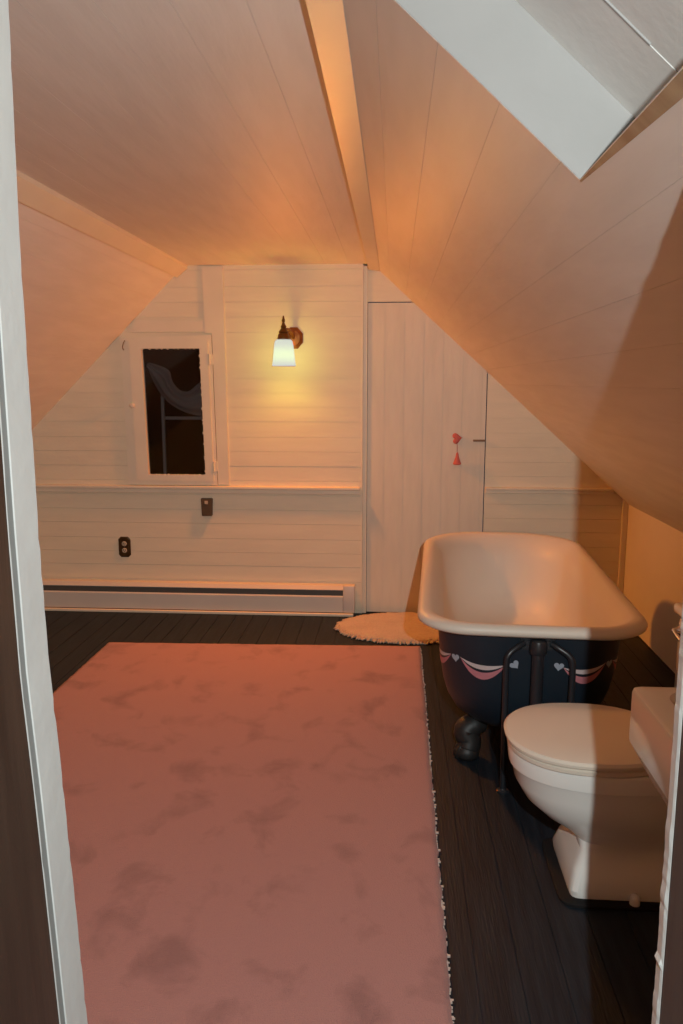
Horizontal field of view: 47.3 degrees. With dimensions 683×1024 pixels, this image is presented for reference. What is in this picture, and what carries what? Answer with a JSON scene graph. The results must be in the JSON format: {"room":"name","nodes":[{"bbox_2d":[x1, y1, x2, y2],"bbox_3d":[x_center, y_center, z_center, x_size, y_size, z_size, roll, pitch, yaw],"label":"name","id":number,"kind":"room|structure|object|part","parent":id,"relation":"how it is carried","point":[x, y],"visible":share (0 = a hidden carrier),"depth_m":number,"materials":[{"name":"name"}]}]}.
{"room":"bathroom","nodes":[
{"label":"bathroom","id":0,"kind":"room"},
{"bbox_2d":[18,201,173,428],"bbox_3d":[-1.738,-0.465,2.836,1.414,1.389,3.940,1,9,4],"label":"ceiling","id":1,"kind":"structure","parent":0,"point":[81,291],"depth_m":3.79,"materials":[{"name":"white wood"}]},
{"bbox_2d":[8,0,367,265],"bbox_3d":[-0.494,-1.127,2.651,1.147,0.021,3.920,1,9,4],"label":"ceiling","id":2,"kind":"structure","parent":0,"point":[204,131],"depth_m":2.05,"materials":[{"name":"white wood"}]},
{"bbox_2d":[16,170,186,277],"bbox_3d":[-1.059,-1.081,2.645,0.078,0.067,3.818,1,9,4],"label":"ceiling beam","id":3,"kind":"structure","parent":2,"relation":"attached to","point":[30,192],"depth_m":3.13,"materials":[{"name":"white wood"}]},
{"bbox_2d":[306,0,379,270],"bbox_3d":[0.058,-1.081,2.568,0.063,0.041,3.818,1,9,4],"label":"ceiling beam","id":4,"kind":"structure","parent":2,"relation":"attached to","point":[327,17],"depth_m":1.76,"materials":[{"name":"white wood"}]},
{"bbox_2d":[32,264,622,612],"bbox_3d":[-0.279,-0.454,4.942,3.975,2.070,0.601,1,9,4],"label":"wall","id":5,"kind":"structure","parent":0,"point":[300,425],"depth_m":4.66,"materials":[{"name":"white wood"}]},
{"bbox_2d":[118,537,130,556],"bbox_3d":[-1.340,0.216,4.817,0.076,0.128,0.010,1,9,4],"label":"wall outlet","id":6,"kind":"object","parent":5,"relation":"attached to","point":[124,543],"visible":1,"depth_m":4.82,"materials":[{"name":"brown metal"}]},
{"bbox_2d":[132,320,204,331],"bbox_3d":[-1.017,-1.092,4.579,0.437,0.068,0.014,1,9,4],"label":"trim","id":7,"kind":"structure","parent":5,"relation":"attached to","point":[139,325],"depth_m":4.57,"materials":[{"name":"white wood"}]},
{"bbox_2d":[146,362,202,415],"bbox_3d":[-0.893,-0.785,4.805,0.630,0.390,0.070,1,9,4],"label":"curtain","id":8,"kind":"object","parent":5,"relation":"hanging from","point":[190,402],"visible":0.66,"depth_m":4.81,"materials":[{"name":"grey fabric"}]},
{"bbox_2d":[161,395,202,473],"bbox_3d":[-0.853,-0.352,4.943,0.564,0.766,0.020,1,9,4],"label":"window frame","id":9,"kind":"structure","parent":5,"relation":"in","point":[163,417],"depth_m":4.91,"materials":[{"name":"grey"}]},
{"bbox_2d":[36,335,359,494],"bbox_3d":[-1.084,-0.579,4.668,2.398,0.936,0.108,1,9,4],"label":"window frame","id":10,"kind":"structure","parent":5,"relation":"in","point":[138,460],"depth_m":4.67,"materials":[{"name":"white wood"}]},
{"bbox_2d":[42,579,354,615],"bbox_3d":[-1.097,0.521,4.818,2.362,0.187,0.064,1,9,4],"label":"baseboard heater","id":11,"kind":"object","parent":5,"relation":"attached to","point":[58,593],"visible":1,"depth_m":4.78,"materials":[{"name":"beige metal"}]},
{"bbox_3d":[-1.134,0.545,4.799,2.290,0.103,0.010,1,9,4],"label":"panel","id":12,"kind":"part","parent":11,"relation":"part of","materials":[{"name":"beige metal"}]},
{"bbox_3d":[-1.098,0.604,4.835,2.358,0.019,0.058,1,9,4],"label":"rail","id":13,"kind":"part","parent":11,"relation":"part of","materials":[{"name":"grey metal"}]},
{"bbox_2d":[44,607,352,616],"bbox_3d":[-1.107,0.611,4.795,2.362,0.018,0.017,1,9,4],"label":"baseboard","id":14,"kind":"structure","parent":5,"relation":"attached to","point":[45,608],"depth_m":4.77,"materials":[{"name":"white wood"}]},
{"bbox_2d":[201,498,212,515],"bbox_3d":[-0.816,-0.030,4.730,0.070,0.108,0.030,1,9,4],"label":"thermostat","id":15,"kind":"object","parent":5,"relation":"attached to","point":[206,503],"visible":1,"depth_m":4.72,"materials":[{"name":"brown plastic"}]},
{"bbox_2d":[202,267,229,484],"bbox_3d":[-0.741,-0.791,4.607,0.130,1.266,0.016,1,9,4],"label":"trim","id":16,"kind":"structure","parent":5,"relation":"attached to","point":[212,277],"depth_m":4.57,"materials":[{"name":"white wood"}]},
{"bbox_2d":[272,316,302,365],"bbox_3d":[-0.313,-0.967,4.427,0.135,0.276,0.264,2,10,10],"label":"wall sconce","id":17,"kind":"object","parent":5,"relation":"attached to","point":[289,339],"visible":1,"depth_m":4.34,"materials":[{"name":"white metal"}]},
{"bbox_3d":[-0.324,-0.893,4.375,0.136,0.147,0.136,1,9,4],"label":"lamp shade","id":18,"kind":"part","parent":17,"relation":"part of","materials":[{"name":"white glass"}]},
{"bbox_3d":[-0.300,-1.016,4.434,0.026,0.056,0.183,2,10,14],"label":"arm","id":19,"kind":"part","parent":17,"relation":"part of","materials":[{"name":"orange metal"}]},
{"bbox_2d":[361,265,363,612],"bbox_3d":[0.124,-0.400,4.648,0.008,2.060,0.064,1,9,4],"label":"trim","id":20,"kind":"structure","parent":5,"relation":"attached to","point":[362,265],"depth_m":4.62,"materials":[{"name":"white wood"}]},
{"bbox_2d":[362,266,367,612],"bbox_3d":[0.140,-0.396,4.644,0.024,2.055,0.042,1,9,4],"label":"trim","id":21,"kind":"structure","parent":5,"relation":"attached to","point":[365,304],"depth_m":4.61,"materials":[{"name":"white wood"}]},
{"bbox_2d":[366,303,486,612],"bbox_3d":[0.499,-0.294,4.633,0.693,1.844,0.038,1,9,4],"label":"door","id":22,"kind":"structure","parent":5,"relation":"in","point":[424,389],"depth_m":4.61,"materials":[{"name":"beige wood"}]},
{"bbox_2d":[452,433,461,464],"bbox_3d":[0.680,-0.370,4.576,0.059,0.183,0.048,1,9,4],"label":"heart ornament","id":23,"kind":"object","parent":22,"relation":"hanging from","point":[457,438],"visible":1,"depth_m":4.57,"materials":[{"name":"red fabric"}]},
{"bbox_2d":[485,487,613,493],"bbox_3d":[1.222,-0.124,4.592,0.745,0.035,0.032,1,9,4],"label":"chair rail","id":24,"kind":"object","parent":5,"relation":"attached to","point":[515,490],"visible":0.88,"depth_m":4.59,"materials":[{"name":"white wood"}]},
{"bbox_2d":[617,500,628,591],"bbox_3d":[1.667,0.279,4.635,0.032,0.725,0.020,1,9,4],"label":"trim","id":25,"kind":"structure","parent":5,"relation":"attached to","point":[624,519],"depth_m":4.61,"materials":[{"name":"white wood"}]},
{"bbox_2d":[45,611,674,1023],"bbox_3d":[-0.462,1.054,2.265,4.200,0.024,5.450,1,9,4],"label":"floor","id":26,"kind":"structure","parent":0,"point":[519,954],"depth_m":2.24,"materials":[{"name":"black wood"}]},
{"bbox_2d":[53,642,454,1023],"bbox_3d":[-0.521,0.958,2.714,1.698,0.016,3.061,1,9,4],"label":"area rug","id":27,"kind":"object","parent":26,"relation":"on","point":[251,828],"visible":0.89,"depth_m":2.42,"materials":[{"name":"pink carpet"}]},
{"bbox_2d":[334,612,438,644],"bbox_3d":[0.385,0.658,4.473,0.860,0.029,0.579,1,9,4],"label":"mat","id":28,"kind":"object","parent":26,"relation":"on","point":[400,628],"visible":0.54,"depth_m":4.40,"materials":[{"name":"white fabric"}]},
{"bbox_2d":[417,532,647,794],"bbox_3d":[0.750,0.540,3.459,0.796,0.595,1.712,1,10,7],"label":"bathtub","id":29,"kind":"object","parent":26,"relation":"on","point":[521,620],"visible":0.82,"depth_m":2.91,"materials":[{"name":"white ceramic"}]},
{"bbox_3d":[0.664,0.447,2.641,0.118,0.040,0.022,1,10,7],"label":"overflow plate","id":30,"kind":"part","parent":29,"relation":"part of","materials":[{"name":"black metal"}]},
{"bbox_2d":[504,603,682,911],"bbox_3d":[0.853,0.681,2.229,0.780,0.721,0.575,1,9,4],"label":"toilet","id":31,"kind":"object","parent":26,"relation":"on","point":[578,763],"visible":0.73,"depth_m":2.11,"materials":[{"name":"white ceramic"}]},
{"bbox_3d":[0.688,0.621,2.187,0.455,0.026,0.402,1,9,4],"label":"lid","id":32,"kind":"part","parent":31,"relation":"part of","materials":[{"name":"beige plastic"}]},
{"bbox_3d":[0.693,0.642,2.190,0.451,0.018,0.392,1,9,4],"label":"seat","id":33,"kind":"part","parent":31,"relation":"part of","materials":[{"name":"beige plastic"}]},
{"bbox_3d":[0.746,0.842,2.220,0.549,0.385,0.380,1,9,4],"label":"bowl","id":34,"kind":"part","parent":31,"relation":"part of","materials":[{"name":"white ceramic"}]},
{"bbox_3d":[1.027,0.371,2.371,0.034,0.032,0.092,1,9,4],"label":"flush lever","id":35,"kind":"part","parent":31,"relation":"part of","materials":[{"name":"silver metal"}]},
{"bbox_3d":[1.134,0.503,2.180,0.207,0.279,0.555,1,9,4],"label":"tank","id":36,"kind":"part","parent":31,"relation":"part of","materials":[{"name":"white ceramic"}]},
{"bbox_3d":[1.130,0.347,2.154,0.224,0.036,0.575,1,9,4],"label":"tank lid","id":37,"kind":"part","parent":31,"relation":"part of","materials":[{"name":"white ceramic"}]},
{"bbox_2d":[343,0,682,532],"bbox_3d":[0.805,-0.407,2.539,1.559,1.420,4.240,1,9,4],"label":"ceiling","id":38,"kind":"structure","parent":0,"point":[567,291],"depth_m":1.71,"materials":[{"name":"white wood"}]},
{"bbox_2d":[395,0,682,181],"bbox_3d":[0.191,-0.652,0.804,0.500,0.476,0.702,1,9,4],"label":"window","id":39,"kind":"structure","parent":38,"relation":"attached to","point":[576,74],"depth_m":1.13,"materials":[{"name":"white paint"}]},
{"bbox_3d":[0.386,-0.472,0.822,0.109,0.116,0.664,1,9,4],"label":"well sill","id":40,"kind":"part","parent":39,"relation":"part of","materials":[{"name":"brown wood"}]},
{"bbox_3d":[0.222,-0.677,0.710,0.381,0.348,0.490,1,9,4],"label":"skylight panel","id":41,"kind":"part","parent":39,"relation":"part of","materials":[{"name":"white paint"}]},
{"bbox_2d":[623,505,682,672],"bbox_3d":[1.582,0.599,2.786,0.050,0.702,3.940,1,9,4],"label":"wall","id":42,"kind":"structure","parent":0,"point":[653,573],"depth_m":4.09,"materials":[{"name":"paint"}]},
{"bbox_3d":[-0.560,0.233,0.846,3.975,2.063,0.084,1,9,4],"label":"wall","id":43,"kind":"structure","parent":0,"visible":0},
{"bbox_2d":[0,430,58,1023],"bbox_3d":[-0.357,0.353,0.446,0.083,1.933,0.753,1,9,4],"label":"door","id":44,"kind":"structure","parent":43,"relation":"in","point":[27,980],"depth_m":0.78,"materials":[{"name":"brown wood"}]},
{"bbox_2d":[0,0,87,1023],"bbox_3d":[-0.317,0.290,0.850,0.060,1.949,0.069,1,9,4],"label":"door frame","id":45,"kind":"structure","parent":43,"relation":"attached to","point":[12,315],"depth_m":0.81,"materials":[{"name":"white paint"}]},
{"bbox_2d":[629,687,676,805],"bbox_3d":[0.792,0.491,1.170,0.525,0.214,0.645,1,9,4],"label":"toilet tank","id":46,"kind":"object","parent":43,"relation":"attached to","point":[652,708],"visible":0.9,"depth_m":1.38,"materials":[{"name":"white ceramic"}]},
{"bbox_2d":[651,608,682,1023],"bbox_3d":[0.355,0.461,0.765,0.023,1.640,0.203,1,9,4],"label":"door frame","id":47,"kind":"structure","parent":43,"relation":"attached to","point":[671,1010],"depth_m":0.83,"materials":[{"name":"grey wood"}]}
]}

